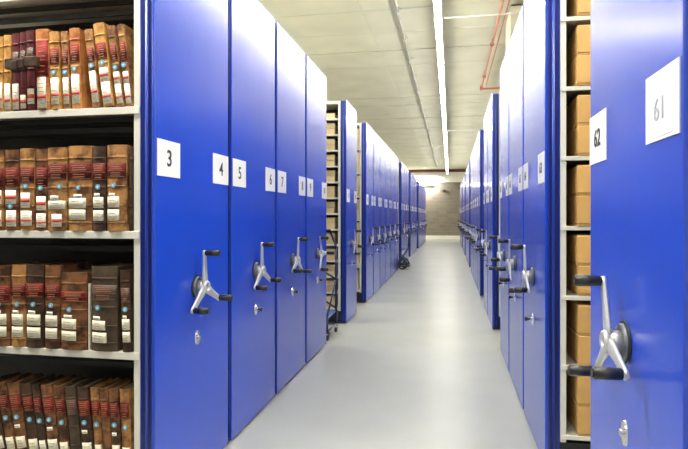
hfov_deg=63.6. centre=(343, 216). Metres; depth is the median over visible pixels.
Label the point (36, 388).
ledger
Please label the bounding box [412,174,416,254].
shelving unit
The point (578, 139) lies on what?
box
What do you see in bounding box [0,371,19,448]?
ledger
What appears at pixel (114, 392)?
ledger
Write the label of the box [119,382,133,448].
ledger
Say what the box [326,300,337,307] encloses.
box
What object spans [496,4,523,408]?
shelving unit
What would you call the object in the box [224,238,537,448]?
floor
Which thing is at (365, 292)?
shelving unit
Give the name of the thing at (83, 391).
ledger
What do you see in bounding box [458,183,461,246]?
shelving unit
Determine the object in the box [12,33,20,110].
ledger
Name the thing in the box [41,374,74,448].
ledger
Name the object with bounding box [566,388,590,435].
box
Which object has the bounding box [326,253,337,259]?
box
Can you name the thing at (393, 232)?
shelving unit
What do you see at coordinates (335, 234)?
box
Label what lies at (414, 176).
shelving unit
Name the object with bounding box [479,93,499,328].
shelving unit
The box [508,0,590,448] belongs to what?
shelving unit
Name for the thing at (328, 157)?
box
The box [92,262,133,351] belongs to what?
ledger
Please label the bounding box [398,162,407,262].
shelving unit
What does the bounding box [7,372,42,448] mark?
ledger
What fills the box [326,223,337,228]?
box
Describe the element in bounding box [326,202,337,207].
box
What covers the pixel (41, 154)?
ledger
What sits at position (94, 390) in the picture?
ledger
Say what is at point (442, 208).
wall
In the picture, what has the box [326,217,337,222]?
box
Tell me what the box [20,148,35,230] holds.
ledger
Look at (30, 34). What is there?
ledger
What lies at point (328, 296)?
box
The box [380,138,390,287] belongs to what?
shelving unit
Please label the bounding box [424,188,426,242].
shelving unit
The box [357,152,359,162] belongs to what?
box
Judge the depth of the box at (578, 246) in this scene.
2.90 m
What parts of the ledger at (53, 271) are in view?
title panel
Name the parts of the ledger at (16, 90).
title panel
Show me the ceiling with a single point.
(358, 46)
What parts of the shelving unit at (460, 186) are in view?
panel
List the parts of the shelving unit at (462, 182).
panel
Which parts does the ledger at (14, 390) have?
title panel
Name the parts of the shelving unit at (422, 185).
panel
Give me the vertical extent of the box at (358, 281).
0.158 m
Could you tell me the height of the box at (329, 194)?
0.072 m
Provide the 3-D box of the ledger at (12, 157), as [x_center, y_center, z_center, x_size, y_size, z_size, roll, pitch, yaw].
[-1.532,-0.123,2.694,0.074,0.376,0.236,0,0,11]
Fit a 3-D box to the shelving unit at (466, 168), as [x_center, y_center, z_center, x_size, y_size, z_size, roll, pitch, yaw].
[5.878,-0.059,16.229,4.730,2.819,0.832,0,0,11]
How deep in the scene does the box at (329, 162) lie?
7.04 m
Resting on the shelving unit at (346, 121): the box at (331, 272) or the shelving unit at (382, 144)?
the box at (331, 272)
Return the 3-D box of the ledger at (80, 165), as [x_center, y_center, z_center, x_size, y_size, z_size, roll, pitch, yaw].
[-1.181,-0.128,2.626,0.121,0.386,0.238,0,0,11]
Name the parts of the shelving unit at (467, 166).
panel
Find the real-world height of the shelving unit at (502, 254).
2.819 m
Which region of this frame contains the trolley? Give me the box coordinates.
[398,230,410,268]
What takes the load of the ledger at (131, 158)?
on the shelving unit at (176, 126)
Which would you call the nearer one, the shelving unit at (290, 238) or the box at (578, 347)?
the box at (578, 347)
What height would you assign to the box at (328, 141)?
0.072 m
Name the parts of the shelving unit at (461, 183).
panel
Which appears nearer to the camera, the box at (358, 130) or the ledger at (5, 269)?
the ledger at (5, 269)
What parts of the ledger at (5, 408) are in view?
title panel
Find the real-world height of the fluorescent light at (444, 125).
0.481 m
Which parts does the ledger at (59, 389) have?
title panel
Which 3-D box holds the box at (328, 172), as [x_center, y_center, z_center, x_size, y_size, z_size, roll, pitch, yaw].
[-0.231,-0.549,7.218,0.300,0.072,0.340,0,0,11]
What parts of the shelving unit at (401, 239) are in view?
panel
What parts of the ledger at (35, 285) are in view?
title panel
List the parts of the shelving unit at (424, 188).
panel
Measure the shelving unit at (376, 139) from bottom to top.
2.819 m
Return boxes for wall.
[411,169,461,235]
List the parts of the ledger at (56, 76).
title panel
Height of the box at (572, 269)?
0.158 m
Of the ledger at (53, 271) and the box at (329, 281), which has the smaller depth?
the ledger at (53, 271)
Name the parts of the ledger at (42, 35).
title panel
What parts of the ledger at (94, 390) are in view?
title panel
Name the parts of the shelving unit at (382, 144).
panel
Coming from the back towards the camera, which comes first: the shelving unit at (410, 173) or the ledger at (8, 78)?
the shelving unit at (410, 173)
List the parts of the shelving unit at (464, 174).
panel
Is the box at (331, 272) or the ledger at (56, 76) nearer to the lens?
the ledger at (56, 76)
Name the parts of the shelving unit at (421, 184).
panel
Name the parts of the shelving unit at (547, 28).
crank handle, panel, shelf, shelf, shelf, shelf, shelf, shelf, shelf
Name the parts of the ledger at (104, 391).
title panel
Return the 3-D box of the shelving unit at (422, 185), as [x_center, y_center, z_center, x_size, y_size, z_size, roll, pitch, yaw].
[1.455,-0.059,26.337,4.730,2.819,0.832,0,0,11]
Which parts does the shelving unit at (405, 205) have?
panel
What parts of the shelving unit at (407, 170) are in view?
panel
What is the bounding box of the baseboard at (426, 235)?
[426,235,459,238]
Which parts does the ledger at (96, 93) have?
title panel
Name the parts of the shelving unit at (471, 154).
panel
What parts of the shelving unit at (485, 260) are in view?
crank handle, panel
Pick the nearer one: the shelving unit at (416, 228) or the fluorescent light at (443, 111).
the fluorescent light at (443, 111)
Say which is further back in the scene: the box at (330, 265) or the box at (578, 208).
the box at (330, 265)
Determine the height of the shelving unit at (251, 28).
2.819 m
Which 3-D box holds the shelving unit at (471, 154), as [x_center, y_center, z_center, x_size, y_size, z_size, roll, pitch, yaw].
[5.217,-0.059,12.767,4.730,2.819,0.832,0,0,11]
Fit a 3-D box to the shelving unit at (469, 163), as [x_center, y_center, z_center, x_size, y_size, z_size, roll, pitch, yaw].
[5.549,-0.059,14.505,4.730,2.819,0.832,0,0,11]
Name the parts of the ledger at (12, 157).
title panel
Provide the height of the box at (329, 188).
0.072 m
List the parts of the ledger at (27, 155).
title panel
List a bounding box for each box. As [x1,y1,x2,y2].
[326,113,337,118]
[326,123,337,130]
[326,129,337,134]
[326,139,337,146]
[326,145,337,149]
[326,155,337,161]
[326,160,337,165]
[326,170,337,176]
[326,176,337,181]
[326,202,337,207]
[326,208,337,212]
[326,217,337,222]
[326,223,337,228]
[326,232,337,238]
[326,238,337,244]
[326,247,337,254]
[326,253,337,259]
[326,262,337,269]
[326,269,337,275]
[326,278,337,285]
[326,284,337,291]
[326,294,337,301]
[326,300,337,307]
[327,186,337,192]
[327,192,337,197]
[357,129,359,139]
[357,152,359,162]
[357,162,359,172]
[357,176,359,185]
[357,186,359,195]
[357,199,359,209]
[357,210,359,219]
[357,233,359,242]
[357,256,359,266]
[357,268,359,279]
[357,279,359,289]
[566,0,590,16]
[566,25,590,68]
[566,55,590,86]
[566,95,590,133]
[566,125,589,155]
[566,165,590,197]
[566,196,590,225]
[566,234,590,265]
[566,261,590,295]
[566,300,590,335]
[566,324,590,365]
[566,370,590,405]
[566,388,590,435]
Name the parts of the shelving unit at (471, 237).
panel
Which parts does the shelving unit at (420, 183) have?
panel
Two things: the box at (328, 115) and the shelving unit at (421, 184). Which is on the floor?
the shelving unit at (421, 184)
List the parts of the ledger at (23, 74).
title panel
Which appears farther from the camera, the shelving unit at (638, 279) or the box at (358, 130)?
the box at (358, 130)
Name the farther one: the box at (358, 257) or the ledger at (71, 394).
the box at (358, 257)
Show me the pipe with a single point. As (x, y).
(502, 1)
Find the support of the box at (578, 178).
on the box at (578, 208)
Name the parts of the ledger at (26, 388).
title panel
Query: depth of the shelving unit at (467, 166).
15.96 m
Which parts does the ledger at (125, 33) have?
title panel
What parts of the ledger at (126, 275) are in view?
title panel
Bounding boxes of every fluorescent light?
[433,0,441,23]
[434,24,443,64]
[438,65,444,91]
[440,92,445,109]
[441,110,445,123]
[443,124,446,134]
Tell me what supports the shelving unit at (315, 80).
on the floor
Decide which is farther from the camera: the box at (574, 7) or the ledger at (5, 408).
the box at (574, 7)
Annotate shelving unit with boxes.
[0,0,233,448]
[228,0,281,439]
[275,21,311,393]
[305,55,333,362]
[326,100,363,322]
[357,122,378,301]
[373,130,384,294]
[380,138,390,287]
[386,145,394,281]
[391,151,398,275]
[395,155,402,271]
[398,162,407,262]
[404,165,409,259]
[406,167,411,260]
[409,172,414,256]
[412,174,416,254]
[414,176,417,252]
[415,178,419,251]
[417,181,421,248]
[420,183,422,246]
[421,184,423,245]
[422,185,424,244]
[423,187,426,243]
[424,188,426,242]
[425,189,427,241]
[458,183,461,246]
[458,186,460,243]
[459,182,462,247]
[460,177,463,251]
[461,174,465,254]
[462,168,466,259]
[463,166,467,262]
[464,160,470,267]
[465,154,471,272]
[467,148,473,278]
[468,145,474,280]
[469,137,477,288]
[471,129,483,295]
[476,107,487,315]
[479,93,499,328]
[489,46,508,370]
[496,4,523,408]
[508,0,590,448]
[567,0,687,448]
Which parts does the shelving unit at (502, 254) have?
crank handle, panel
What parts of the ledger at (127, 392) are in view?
title panel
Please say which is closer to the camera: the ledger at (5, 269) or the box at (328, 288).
the ledger at (5, 269)
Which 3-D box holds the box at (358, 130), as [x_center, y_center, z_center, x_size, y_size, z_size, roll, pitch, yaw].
[0.082,-1.288,8.841,0.360,0.158,0.340,0,0,11]
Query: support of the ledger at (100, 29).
on the shelving unit at (176, 126)
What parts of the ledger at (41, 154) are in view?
title panel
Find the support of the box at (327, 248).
on the box at (328, 257)
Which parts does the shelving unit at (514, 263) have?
crank handle, panel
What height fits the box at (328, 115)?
0.072 m
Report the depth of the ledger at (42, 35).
2.55 m
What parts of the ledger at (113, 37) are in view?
title panel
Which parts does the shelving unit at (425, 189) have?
panel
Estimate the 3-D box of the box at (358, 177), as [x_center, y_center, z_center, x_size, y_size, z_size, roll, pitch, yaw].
[0.087,-0.555,8.843,0.360,0.158,0.340,0,0,11]
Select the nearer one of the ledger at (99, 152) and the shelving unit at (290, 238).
the ledger at (99, 152)
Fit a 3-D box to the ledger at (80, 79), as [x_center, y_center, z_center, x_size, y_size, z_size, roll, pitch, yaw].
[-1.204,-0.675,2.632,0.066,0.368,0.232,0,0,11]
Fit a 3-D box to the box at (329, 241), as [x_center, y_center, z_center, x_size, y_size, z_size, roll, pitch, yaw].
[-0.236,0.321,7.216,0.300,0.072,0.340,0,0,11]
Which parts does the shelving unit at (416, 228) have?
panel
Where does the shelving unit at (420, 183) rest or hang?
on the floor
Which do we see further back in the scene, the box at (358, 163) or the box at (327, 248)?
the box at (358, 163)
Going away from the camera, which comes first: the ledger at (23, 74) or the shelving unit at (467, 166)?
the ledger at (23, 74)
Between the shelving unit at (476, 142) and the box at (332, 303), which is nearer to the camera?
the box at (332, 303)
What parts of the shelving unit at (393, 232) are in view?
panel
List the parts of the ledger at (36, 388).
title panel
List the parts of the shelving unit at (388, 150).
panel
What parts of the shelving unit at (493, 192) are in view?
crank handle, panel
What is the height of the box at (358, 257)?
0.158 m
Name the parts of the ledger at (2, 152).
title panel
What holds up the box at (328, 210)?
on the shelving unit at (346, 121)
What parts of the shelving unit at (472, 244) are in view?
panel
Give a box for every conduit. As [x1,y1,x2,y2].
[392,0,437,167]
[445,12,519,18]
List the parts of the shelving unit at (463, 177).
panel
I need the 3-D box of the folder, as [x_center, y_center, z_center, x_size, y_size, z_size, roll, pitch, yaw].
[-1.136,0.454,2.610,0.005,0.300,0.200,0,0,11]
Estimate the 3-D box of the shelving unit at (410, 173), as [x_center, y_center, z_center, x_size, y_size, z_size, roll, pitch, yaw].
[0.077,-0.059,19.124,4.730,2.819,0.832,0,0,11]
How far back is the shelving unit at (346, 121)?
7.03 m
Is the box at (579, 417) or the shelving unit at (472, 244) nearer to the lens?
the box at (579, 417)
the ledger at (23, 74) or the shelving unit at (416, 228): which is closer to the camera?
the ledger at (23, 74)
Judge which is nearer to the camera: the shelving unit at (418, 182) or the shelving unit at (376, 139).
the shelving unit at (376, 139)
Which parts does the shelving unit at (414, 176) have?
panel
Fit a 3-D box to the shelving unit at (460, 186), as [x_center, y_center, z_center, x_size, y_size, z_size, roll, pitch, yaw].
[7.740,-0.059,25.975,4.730,2.819,0.832,0,0,11]
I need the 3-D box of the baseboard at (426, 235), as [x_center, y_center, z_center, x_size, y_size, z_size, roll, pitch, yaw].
[6.185,1.265,34.248,16.500,0.170,0.060,0,0,11]
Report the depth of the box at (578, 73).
2.90 m
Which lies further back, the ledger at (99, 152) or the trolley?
the trolley
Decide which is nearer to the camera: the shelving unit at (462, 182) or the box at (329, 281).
the box at (329, 281)
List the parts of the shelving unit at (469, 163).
panel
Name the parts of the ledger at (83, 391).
title panel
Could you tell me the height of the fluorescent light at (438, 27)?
0.481 m
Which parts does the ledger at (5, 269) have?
title panel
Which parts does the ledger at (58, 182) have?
title panel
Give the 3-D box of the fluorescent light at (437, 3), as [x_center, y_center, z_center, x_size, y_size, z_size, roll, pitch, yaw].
[1.012,-2.670,6.067,0.100,0.481,1.914,0,0,11]
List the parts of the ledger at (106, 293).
title panel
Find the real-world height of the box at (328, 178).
0.072 m
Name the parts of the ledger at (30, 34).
title panel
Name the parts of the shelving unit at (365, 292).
panel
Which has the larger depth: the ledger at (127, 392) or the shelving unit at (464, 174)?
the shelving unit at (464, 174)
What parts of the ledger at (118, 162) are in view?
title panel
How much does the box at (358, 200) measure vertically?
0.158 m
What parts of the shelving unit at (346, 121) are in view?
shelf, shelf, shelf, shelf, panel, crank handle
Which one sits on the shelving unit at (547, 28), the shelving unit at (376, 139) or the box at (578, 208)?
the box at (578, 208)
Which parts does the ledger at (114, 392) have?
title panel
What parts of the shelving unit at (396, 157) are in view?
panel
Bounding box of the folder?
[88,283,91,349]
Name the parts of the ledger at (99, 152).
title panel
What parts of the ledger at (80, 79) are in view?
title panel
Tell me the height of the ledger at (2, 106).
0.351 m
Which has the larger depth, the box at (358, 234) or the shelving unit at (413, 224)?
the shelving unit at (413, 224)
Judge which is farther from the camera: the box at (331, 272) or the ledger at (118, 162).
the box at (331, 272)
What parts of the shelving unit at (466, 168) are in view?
panel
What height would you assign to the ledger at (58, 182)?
0.381 m
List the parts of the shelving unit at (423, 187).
panel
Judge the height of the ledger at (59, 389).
0.381 m
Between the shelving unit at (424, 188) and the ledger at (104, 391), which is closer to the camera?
the ledger at (104, 391)
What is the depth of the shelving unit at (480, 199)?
9.33 m
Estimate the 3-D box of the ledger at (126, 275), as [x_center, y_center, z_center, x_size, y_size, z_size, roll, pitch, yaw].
[-0.954,0.421,2.583,0.064,0.368,0.231,0,0,11]
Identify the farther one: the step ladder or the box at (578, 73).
the step ladder
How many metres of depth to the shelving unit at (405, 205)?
16.15 m
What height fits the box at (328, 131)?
0.072 m
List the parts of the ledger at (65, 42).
title panel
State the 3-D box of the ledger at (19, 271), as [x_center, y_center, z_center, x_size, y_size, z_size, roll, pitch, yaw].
[-1.496,0.415,2.687,0.078,0.381,0.236,0,0,11]
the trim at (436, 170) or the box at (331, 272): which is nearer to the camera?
the box at (331, 272)
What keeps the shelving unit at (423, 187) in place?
on the floor
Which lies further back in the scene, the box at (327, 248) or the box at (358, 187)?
the box at (358, 187)
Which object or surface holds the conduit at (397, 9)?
attached to the ceiling
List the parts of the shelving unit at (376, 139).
panel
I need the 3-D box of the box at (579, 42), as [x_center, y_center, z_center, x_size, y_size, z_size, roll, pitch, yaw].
[1.429,-0.921,3.034,0.360,0.158,0.340,0,0,11]
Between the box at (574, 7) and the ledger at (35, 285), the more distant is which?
the box at (574, 7)
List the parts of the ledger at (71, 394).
title panel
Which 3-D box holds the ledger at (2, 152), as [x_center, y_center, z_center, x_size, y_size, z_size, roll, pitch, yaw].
[-1.604,-0.123,2.707,0.064,0.376,0.234,0,0,11]
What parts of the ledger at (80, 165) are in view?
title panel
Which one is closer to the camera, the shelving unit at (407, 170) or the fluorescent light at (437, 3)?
the fluorescent light at (437, 3)
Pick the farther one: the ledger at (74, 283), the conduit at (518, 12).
the conduit at (518, 12)
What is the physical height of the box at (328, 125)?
0.072 m
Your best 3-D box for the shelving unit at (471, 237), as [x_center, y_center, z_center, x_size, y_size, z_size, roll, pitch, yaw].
[4.888,-0.059,11.043,4.730,2.819,0.832,0,0,11]
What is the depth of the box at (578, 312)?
2.92 m
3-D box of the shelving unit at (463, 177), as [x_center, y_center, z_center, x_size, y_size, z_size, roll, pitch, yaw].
[6.714,-0.059,20.605,4.730,2.819,0.832,0,0,11]
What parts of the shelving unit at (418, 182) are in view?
panel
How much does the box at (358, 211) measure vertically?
0.158 m
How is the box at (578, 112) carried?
on the box at (578, 139)
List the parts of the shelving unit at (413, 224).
panel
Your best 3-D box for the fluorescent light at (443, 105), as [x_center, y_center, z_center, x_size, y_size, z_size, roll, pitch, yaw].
[2.098,-2.670,11.755,0.100,0.481,1.914,0,0,11]
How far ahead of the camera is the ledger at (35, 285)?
2.56 m
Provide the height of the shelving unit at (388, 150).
2.819 m
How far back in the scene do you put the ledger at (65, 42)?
2.54 m
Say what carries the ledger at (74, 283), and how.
on the shelving unit at (176, 126)
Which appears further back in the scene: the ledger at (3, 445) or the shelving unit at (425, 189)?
the shelving unit at (425, 189)
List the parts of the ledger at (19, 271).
title panel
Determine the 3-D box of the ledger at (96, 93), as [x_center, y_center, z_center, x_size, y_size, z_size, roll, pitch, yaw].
[-1.118,-0.670,2.614,0.082,0.358,0.230,0,0,11]
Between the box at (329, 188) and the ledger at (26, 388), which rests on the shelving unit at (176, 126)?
the ledger at (26, 388)
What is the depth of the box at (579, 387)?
2.90 m
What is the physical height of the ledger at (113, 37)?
0.367 m
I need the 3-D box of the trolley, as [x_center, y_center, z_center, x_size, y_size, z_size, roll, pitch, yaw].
[1.538,0.841,14.329,0.340,1.009,0.584,0,0,11]
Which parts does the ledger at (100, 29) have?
title panel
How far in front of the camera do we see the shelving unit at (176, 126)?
2.69 m
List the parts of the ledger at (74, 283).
title panel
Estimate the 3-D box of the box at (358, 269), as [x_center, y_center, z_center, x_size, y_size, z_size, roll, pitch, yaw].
[0.080,0.911,8.841,0.360,0.158,0.340,0,0,11]
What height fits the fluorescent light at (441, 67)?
0.481 m
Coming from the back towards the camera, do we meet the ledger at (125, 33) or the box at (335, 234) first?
the box at (335, 234)
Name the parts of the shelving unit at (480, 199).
panel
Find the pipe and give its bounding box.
[480,0,509,90]
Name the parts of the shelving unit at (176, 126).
shelf, shelf, shelf, shelf, panel, crank handle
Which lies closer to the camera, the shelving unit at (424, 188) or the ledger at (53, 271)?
the ledger at (53, 271)
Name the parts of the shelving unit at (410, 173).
panel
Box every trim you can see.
[409,169,465,171]
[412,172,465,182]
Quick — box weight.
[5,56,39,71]
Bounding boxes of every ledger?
[0,36,4,111]
[0,150,4,229]
[0,262,26,345]
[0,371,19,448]
[0,372,30,448]
[4,35,12,111]
[5,150,19,230]
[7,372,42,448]
[11,261,45,346]
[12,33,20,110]
[20,32,27,110]
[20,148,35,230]
[20,373,54,448]
[26,30,36,110]
[26,260,75,347]
[31,374,62,448]
[36,29,51,109]
[36,149,47,230]
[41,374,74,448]
[45,261,90,348]
[48,147,68,230]
[49,31,63,109]
[53,375,84,448]
[61,31,71,108]
[61,268,91,349]
[64,376,96,448]
[68,146,93,230]
[69,28,92,108]
[77,377,108,448]
[84,29,103,107]
[90,377,118,448]
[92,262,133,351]
[93,22,116,107]
[93,146,106,230]
[99,378,127,448]
[107,25,125,106]
[107,145,133,230]
[109,379,133,448]
[117,24,133,106]
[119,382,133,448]
[120,268,133,351]
[129,147,133,230]
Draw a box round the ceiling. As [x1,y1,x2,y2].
[258,0,523,169]
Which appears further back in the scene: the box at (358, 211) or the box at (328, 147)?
the box at (358, 211)
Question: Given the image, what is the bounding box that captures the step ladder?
[326,229,337,340]
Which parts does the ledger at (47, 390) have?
title panel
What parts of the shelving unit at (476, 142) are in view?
panel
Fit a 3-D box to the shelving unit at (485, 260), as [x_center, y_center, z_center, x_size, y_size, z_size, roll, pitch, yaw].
[4.200,-0.059,7.443,4.730,2.819,0.832,0,0,11]

